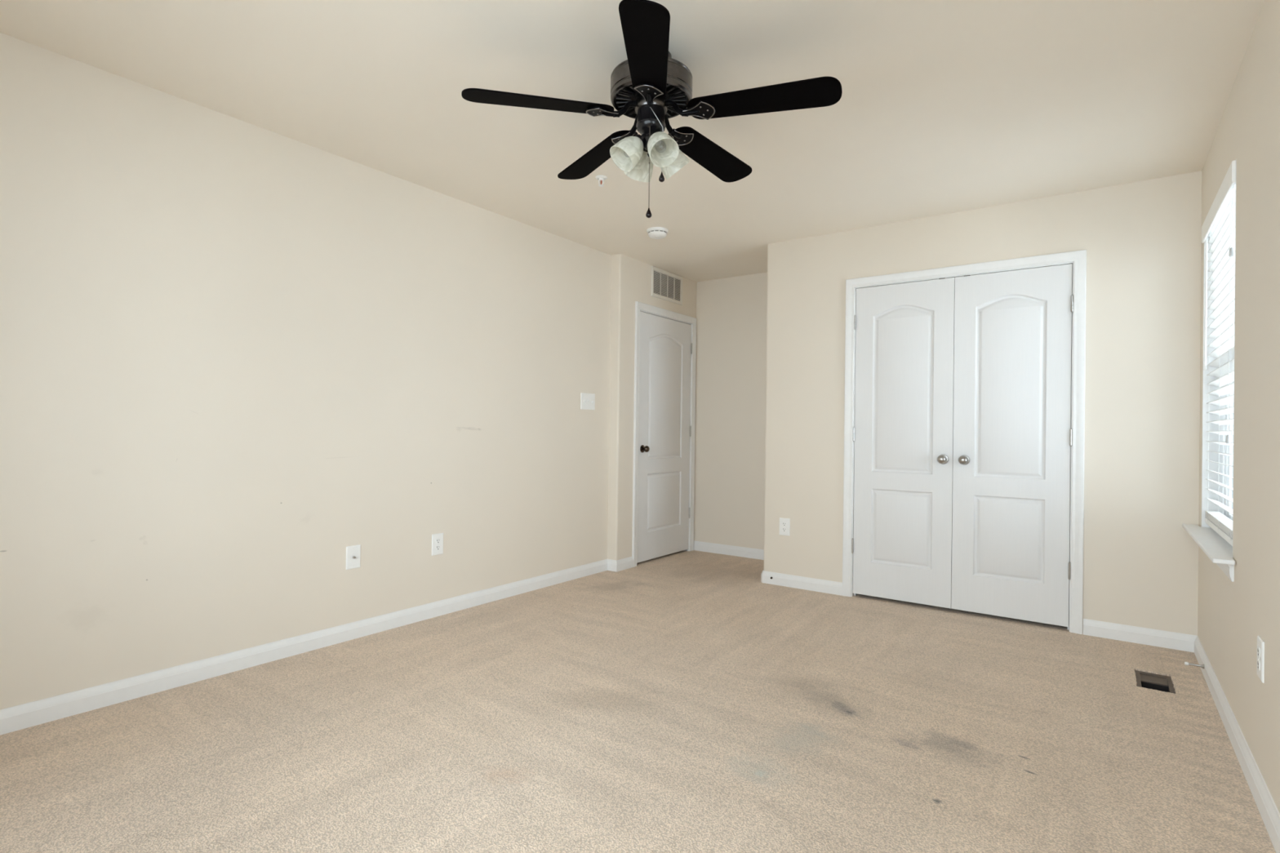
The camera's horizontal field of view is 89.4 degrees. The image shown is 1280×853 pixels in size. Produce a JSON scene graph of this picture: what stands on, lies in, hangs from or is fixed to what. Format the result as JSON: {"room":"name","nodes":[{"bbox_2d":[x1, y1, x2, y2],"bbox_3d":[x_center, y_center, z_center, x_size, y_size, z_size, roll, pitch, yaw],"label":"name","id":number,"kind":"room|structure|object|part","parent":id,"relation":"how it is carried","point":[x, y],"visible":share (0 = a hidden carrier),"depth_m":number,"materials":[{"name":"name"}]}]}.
{"room":"empty bedroom","nodes":[
{"label":"empty bedroom","id":0,"kind":"room"},
{"bbox_2d":[0,32,611,709],"bbox_3d":[-1.654,-0.136,3.152,0.120,2.440,4.686,1,0,36],"label":"wall","id":1,"kind":"structure","parent":0,"point":[237,356],"depth_m":2.89,"materials":[{"name":"beige paint"}]},
{"bbox_2d":[0,556,633,735],"bbox_3d":[-1.520,1.044,3.164,0.103,0.084,4.888,1,0,36],"label":"baseboard","id":2,"kind":"structure","parent":1,"relation":"attached to","point":[20,717],"depth_m":2.92,"materials":[{"name":"white paint"}]},
{"bbox_2d":[346,544,360,569],"bbox_3d":[-1.463,0.670,3.312,0.018,0.118,0.078,1,0,36],"label":"cable plate","id":3,"kind":"object","parent":1,"relation":"attached to","point":[353,553],"visible":1,"depth_m":3.31,"materials":[{"name":"white plastic"}]},
{"bbox_2d":[431,533,443,555],"bbox_3d":[-1.166,0.679,3.733,0.008,0.122,0.078,1,0,36],"label":"outlet","id":4,"kind":"object","parent":1,"relation":"attached to","point":[437,539],"visible":1,"depth_m":3.73,"materials":[{"name":"white plastic"}]},
{"bbox_2d":[435,545,440,550],"bbox_3d":[-1.164,0.699,3.731,0.003,0.028,0.033,1,0,36],"label":"receptacle","id":5,"kind":"object","parent":4,"relation":"attached to","point":[437,547],"depth_m":3.73,"materials":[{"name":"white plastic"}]},
{"bbox_2d":[435,537,440,543],"bbox_3d":[-1.164,0.660,3.731,0.003,0.028,0.033,1,0,36],"label":"receptacle","id":6,"kind":"object","parent":4,"relation":"attached to","point":[437,540],"depth_m":3.73,"materials":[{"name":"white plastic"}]},
{"bbox_2d":[580,392,595,409],"bbox_3d":[-0.381,-0.186,4.805,0.017,0.121,0.160,1,0,36],"label":"light switch","id":7,"kind":"object","parent":1,"relation":"attached to","point":[587,400],"visible":1,"depth_m":4.80,"materials":[{"name":"white plastic"}]},
{"bbox_2d":[0,0,1264,282],"bbox_3d":[-0.132,-1.398,2.762,4.538,0.120,6.101,1,0,36],"label":"ceiling","id":8,"kind":"structure","parent":0,"point":[944,107],"depth_m":2.56,"materials":[{"name":"paint"}]},
{"bbox_2d":[595,175,607,186],"bbox_3d":[-0.208,-1.313,3.473,0.064,0.046,0.064,1,0,36],"label":"sprinkler","id":9,"kind":"object","parent":8,"relation":"attached to","point":[600,178],"visible":1,"depth_m":3.47,"materials":[{"name":"white plastic"}]},
{"bbox_2d":[461,0,842,217],"bbox_3d":[0.072,-1.040,2.375,1.270,0.595,1.233,1,0,36],"label":"ceiling fan","id":10,"kind":"object","parent":8,"relation":"hanging from","point":[651,87],"visible":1,"depth_m":2.25,"materials":[{"name":"black wood"}]},
{"bbox_3d":[-0.348,-1.119,2.245,0.522,0.043,0.139,1,0,-17],"label":"blade","id":11,"kind":"part","parent":10,"relation":"part of","materials":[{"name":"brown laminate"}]},
{"bbox_3d":[-0.175,-1.115,2.683,0.139,0.043,0.522,1,0,-35],"label":"blade","id":12,"kind":"part","parent":10,"relation":"part of","materials":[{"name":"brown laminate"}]},
{"bbox_3d":[-0.033,-0.987,2.312,0.106,0.106,0.106,45,-17,-18],"label":"lamp shade","id":13,"kind":"part","parent":10,"relation":"part of","materials":[{"name":"white glass"}]},
{"bbox_3d":[0.006,-0.987,2.416,0.106,0.106,0.106,1,42,-24],"label":"lamp shade","id":14,"kind":"part","parent":10,"relation":"part of","materials":[{"name":"white glass"}]},
{"bbox_3d":[0.015,-1.115,1.945,0.139,0.043,0.522,1,0,1],"label":"blade","id":15,"kind":"part","parent":10,"relation":"part of","materials":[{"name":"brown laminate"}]},
{"bbox_3d":[0.034,-0.928,2.304,0.006,0.296,0.005,1,0,36],"label":"pull chain","id":16,"kind":"part","parent":10,"relation":"part of","materials":[{"name":"black metal"}]},
{"bbox_3d":[0.062,-1.025,2.302,0.062,0.215,0.025,1,0,-36],"label":"pull chain","id":17,"kind":"part","parent":10,"relation":"part of","materials":[{"name":"metal"}]},
{"bbox_3d":[0.070,-0.986,2.273,0.106,0.106,0.106,1,-42,-24],"label":"lamp shade","id":18,"kind":"part","parent":10,"relation":"part of","materials":[{"name":"white glass"}]},
{"bbox_3d":[0.110,-0.985,2.376,0.106,0.106,0.106,-44,17,-18],"label":"lamp shade","id":19,"kind":"part","parent":10,"relation":"part of","materials":[{"name":"white glass"}]},
{"bbox_3d":[0.295,-1.109,2.654,0.147,0.043,0.522,1,0,36],"label":"blade","id":20,"kind":"part","parent":10,"relation":"part of","materials":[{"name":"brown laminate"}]},
{"bbox_3d":[0.417,-1.109,2.210,0.522,0.043,0.139,1,0,23],"label":"blade","id":21,"kind":"part","parent":10,"relation":"part of","materials":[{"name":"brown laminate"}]},
{"bbox_2d":[646,226,667,239],"bbox_3d":[0.118,-1.302,4.378,0.144,0.052,0.144,1,0,36],"label":"smoke detector","id":22,"kind":"object","parent":8,"relation":"attached to","point":[655,233],"visible":1,"depth_m":4.33,"materials":[{"name":"white plastic"}]},
{"bbox_2d":[0,550,1275,852],"bbox_3d":[-0.217,1.109,2.808,4.388,0.016,5.831,1,0,36],"label":"floor","id":23,"kind":"structure","parent":0,"point":[682,701],"depth_m":2.26,"materials":[{"name":"beige carpet"}]},
{"bbox_2d":[1134,670,1175,693],"bbox_3d":[2.296,1.207,2.889,0.141,0.130,0.274,1,0,36],"label":"floor vent","id":24,"kind":"object","parent":23,"relation":"in","point":[1146,680],"visible":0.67,"depth_m":2.92,"materials":[{"name":"brown metal"}]},
{"bbox_3d":[2.331,1.151,2.938,0.097,0.006,0.095,1,0,36],"label":"damper plate","id":25,"kind":"part","parent":24,"relation":"part of","materials":[{"name":"brown metal"}]},
{"bbox_2d":[607,253,697,559],"bbox_3d":[0.083,-0.104,5.494,0.208,2.440,1.145,1,0,36],"label":"wall","id":26,"kind":"structure","parent":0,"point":[631,277],"depth_m":5.03,"materials":[{"name":"beige paint"}]},
{"bbox_2d":[631,301,696,567],"bbox_3d":[0.191,0.065,5.527,0.102,2.106,0.925,1,0,36],"label":"door frame","id":27,"kind":"structure","parent":26,"relation":"attached to","point":[639,306],"depth_m":5.38,"materials":[{"name":"white paint"}]},
{"bbox_2d":[636,311,692,563],"bbox_3d":[0.232,0.089,5.504,0.098,2.018,0.806,1,0,36],"label":"door","id":28,"kind":"structure","parent":26,"relation":"in","point":[664,429],"depth_m":5.49,"materials":[{"name":"white paint"}]},
{"bbox_3d":[0.046,0.180,5.214,0.059,0.052,0.052,1,0,36],"label":"knob","id":29,"kind":"part","parent":28,"relation":"part of","materials":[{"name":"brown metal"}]},
{"bbox_2d":[651,266,682,305],"bbox_3d":[0.235,-1.193,5.502,0.012,0.247,0.474,1,0,36],"label":"return grille","id":30,"kind":"object","parent":26,"relation":"attached to","point":[666,286],"visible":1,"depth_m":5.49,"materials":[{"name":"white metal"}]},
{"bbox_3d":[0.142,-1.195,5.374,0.006,0.181,0.098,1,0,36],"label":"louver panel","id":31,"kind":"part","parent":30,"relation":"part of","materials":[{"name":"white metal"}]},
{"bbox_3d":[0.204,-1.194,5.460,0.006,0.181,0.098,1,0,36],"label":"louver panel","id":32,"kind":"part","parent":30,"relation":"part of","materials":[{"name":"white metal"}]},
{"bbox_3d":[0.265,-1.192,5.545,0.006,0.181,0.098,1,0,36],"label":"louver panel","id":33,"kind":"part","parent":30,"relation":"part of","materials":[{"name":"white metal"}]},
{"bbox_3d":[0.327,-1.191,5.631,0.006,0.181,0.098,1,0,36],"label":"louver panel","id":34,"kind":"part","parent":30,"relation":"part of","materials":[{"name":"white metal"}]},
{"bbox_2d":[693,271,767,549],"bbox_3d":[1.596,-0.086,5.185,4.538,2.440,0.120,1,0,36],"label":"wall","id":35,"kind":"structure","parent":0,"point":[731,312],"depth_m":5.68,"materials":[{"name":"beige paint"}]},
{"bbox_2d":[693,540,764,559],"bbox_3d":[0.904,1.085,5.584,1.039,0.084,0.014,1,0,36],"label":"baseboard","id":36,"kind":"structure","parent":35,"relation":"attached to","point":[744,552],"depth_m":5.66,"materials":[{"name":"white paint"}]},
{"bbox_2d":[763,170,1201,635],"bbox_3d":[2.090,-0.083,4.285,2.385,2.440,0.765,1,0,36],"label":"wall","id":37,"kind":"structure","parent":0,"point":[1141,240],"depth_m":3.52,"materials":[{"name":"beige paint"}]},
{"bbox_2d":[779,517,790,536],"bbox_3d":[1.020,0.708,4.567,0.078,0.122,0.008,1,0,36],"label":"outlet","id":38,"kind":"object","parent":37,"relation":"attached to","point":[784,523],"visible":1,"depth_m":4.56,"materials":[{"name":"white plastic"}]},
{"bbox_2d":[760,570,842,595],"bbox_3d":[1.330,1.087,4.797,0.599,0.084,0.764,1,0,36],"label":"baseboard","id":39,"kind":"structure","parent":37,"relation":"attached to","point":[778,579],"depth_m":4.48,"materials":[{"name":"white paint"}]},
{"bbox_2d":[851,277,955,608],"bbox_3d":[1.651,0.094,4.112,0.608,2.024,0.098,1,0,36],"label":"door","id":40,"kind":"structure","parent":37,"relation":"in","point":[903,431],"depth_m":4.11,"materials":[{"name":"white paint"}]},
{"bbox_3d":[1.843,0.200,3.949,0.052,0.052,0.059,1,0,36],"label":"knob","id":41,"kind":"part","parent":40,"relation":"part of","materials":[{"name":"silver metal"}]},
{"bbox_2d":[842,249,1086,634],"bbox_3d":[1.935,0.079,3.984,1.323,2.110,0.132,1,0,36],"label":"door frame","id":42,"kind":"structure","parent":37,"relation":"attached to","point":[1077,258],"depth_m":3.65,"materials":[{"name":"white paint"}]},
{"bbox_2d":[951,263,1073,626],"bbox_3d":[2.147,0.099,3.756,0.608,2.024,0.098,1,0,36],"label":"door","id":43,"kind":"structure","parent":37,"relation":"in","point":[1012,430],"depth_m":3.76,"materials":[{"name":"white paint"}]},
{"bbox_3d":[1.939,0.201,3.880,0.052,0.052,0.059,1,0,36],"label":"knob","id":44,"kind":"part","parent":43,"relation":"part of","materials":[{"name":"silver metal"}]},
{"bbox_2d":[1083,618,1197,652],"bbox_3d":[2.622,1.098,3.407,0.477,0.084,0.014,1,0,36],"label":"baseboard","id":45,"kind":"structure","parent":37,"relation":"attached to","point":[1161,638],"depth_m":3.40,"materials":[{"name":"white paint"}]},
{"bbox_2d":[1197,0,1279,813],"bbox_3d":[1.641,-0.101,1.489,0.150,2.440,5.831,1,0,36],"label":"wall","id":46,"kind":"structure","parent":0,"point":[1231,615],"depth_m":2.08,"materials":[{"name":"beige paint"}]},
{"bbox_2d":[1184,662,1204,668],"bbox_3d":[2.535,1.090,2.961,0.069,0.022,0.022,1,0,36],"label":"door stop","id":47,"kind":"object","parent":46,"relation":"attached to","point":[1185,663],"visible":1,"depth_m":2.96,"materials":[{"name":"silver metal"}]},
{"bbox_3d":[2.541,1.090,2.956,0.055,0.022,0.022,1,0,36],"label":"stem","id":48,"kind":"part","parent":47,"relation":"part of","materials":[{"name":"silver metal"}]},
{"bbox_2d":[1182,524,1235,582],"bbox_3d":[2.486,0.532,2.784,0.151,0.088,1.151,1,0,36],"label":"window sill","id":49,"kind":"structure","parent":46,"relation":"attached to","point":[1220,552],"depth_m":2.62,"materials":[{"name":"white paint"}]},
{"bbox_2d":[1201,158,1236,533],"bbox_3d":[2.552,-0.253,2.753,0.150,1.482,0.971,1,0,36],"label":"window blind","id":50,"kind":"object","parent":46,"relation":"in","point":[1206,388],"depth_m":3.16,"materials":[{"name":"white plastic"}]},
{"bbox_2d":[1201,160,1235,546],"bbox_3d":[2.513,-0.262,2.781,0.075,1.456,0.944,1,0,36],"label":"window","id":51,"kind":"structure","parent":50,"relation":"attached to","point":[1218,228],"depth_m":2.82,"materials":[{"name":"white wood"}]},
{"bbox_3d":[2.512,0.453,2.772,0.050,0.026,0.937,1,0,36],"label":"rail","id":52,"kind":"part","parent":51,"relation":"part of","materials":[{"name":"white wood"}]},
{"bbox_3d":[2.327,-0.452,2.554,0.003,0.970,0.002,1,0,36],"label":"lift cord","id":53,"kind":"part","parent":51,"relation":"part of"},
{"bbox_3d":[2.308,-0.818,2.524,0.003,0.240,0.002,1,0,36],"label":"lift cord","id":54,"kind":"part","parent":51,"relation":"part of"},
{"bbox_3d":[2.587,-0.252,2.729,0.065,1.482,0.971,1,0,36],"label":"frame","id":55,"kind":"part","parent":50,"relation":"part of","materials":[{"name":"white plastic"}]},
{"bbox_3d":[2.572,0.091,2.735,0.026,0.726,0.901,1,0,36],"label":"sash","id":56,"kind":"part","parent":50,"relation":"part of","materials":[{"name":"white plastic"}]},
{"bbox_2d":[1194,636,1279,852],"bbox_3d":[1.332,1.072,1.215,0.014,0.084,5.051,1,0,36],"label":"baseboard","id":57,"kind":"structure","parent":46,"relation":"attached to","point":[1269,813],"depth_m":2.11,"materials":[{"name":"white paint"}]},
{"bbox_2d":[1256,635,1264,683],"bbox_3d":[1.867,0.699,1.949,0.008,0.122,0.078,1,0,36],"label":"outlet","id":58,"kind":"object","parent":46,"relation":"attached to","point":[1260,643],"visible":1,"depth_m":1.93,"materials":[{"name":"white plastic"}]},
{"bbox_2d":[1257,659,1260,671],"bbox_3d":[1.865,0.719,1.951,0.003,0.028,0.033,1,0,36],"label":"receptacle","id":59,"kind":"object","parent":58,"relation":"attached to","point":[1258,660],"depth_m":1.95,"materials":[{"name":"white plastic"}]},
{"bbox_2d":[1257,646,1260,657],"bbox_3d":[1.865,0.680,1.951,0.003,0.028,0.033,1,0,36],"label":"receptacle","id":60,"kind":"object","parent":58,"relation":"attached to","point":[1258,647],"depth_m":1.95,"materials":[{"name":"white plastic"}]}
]}

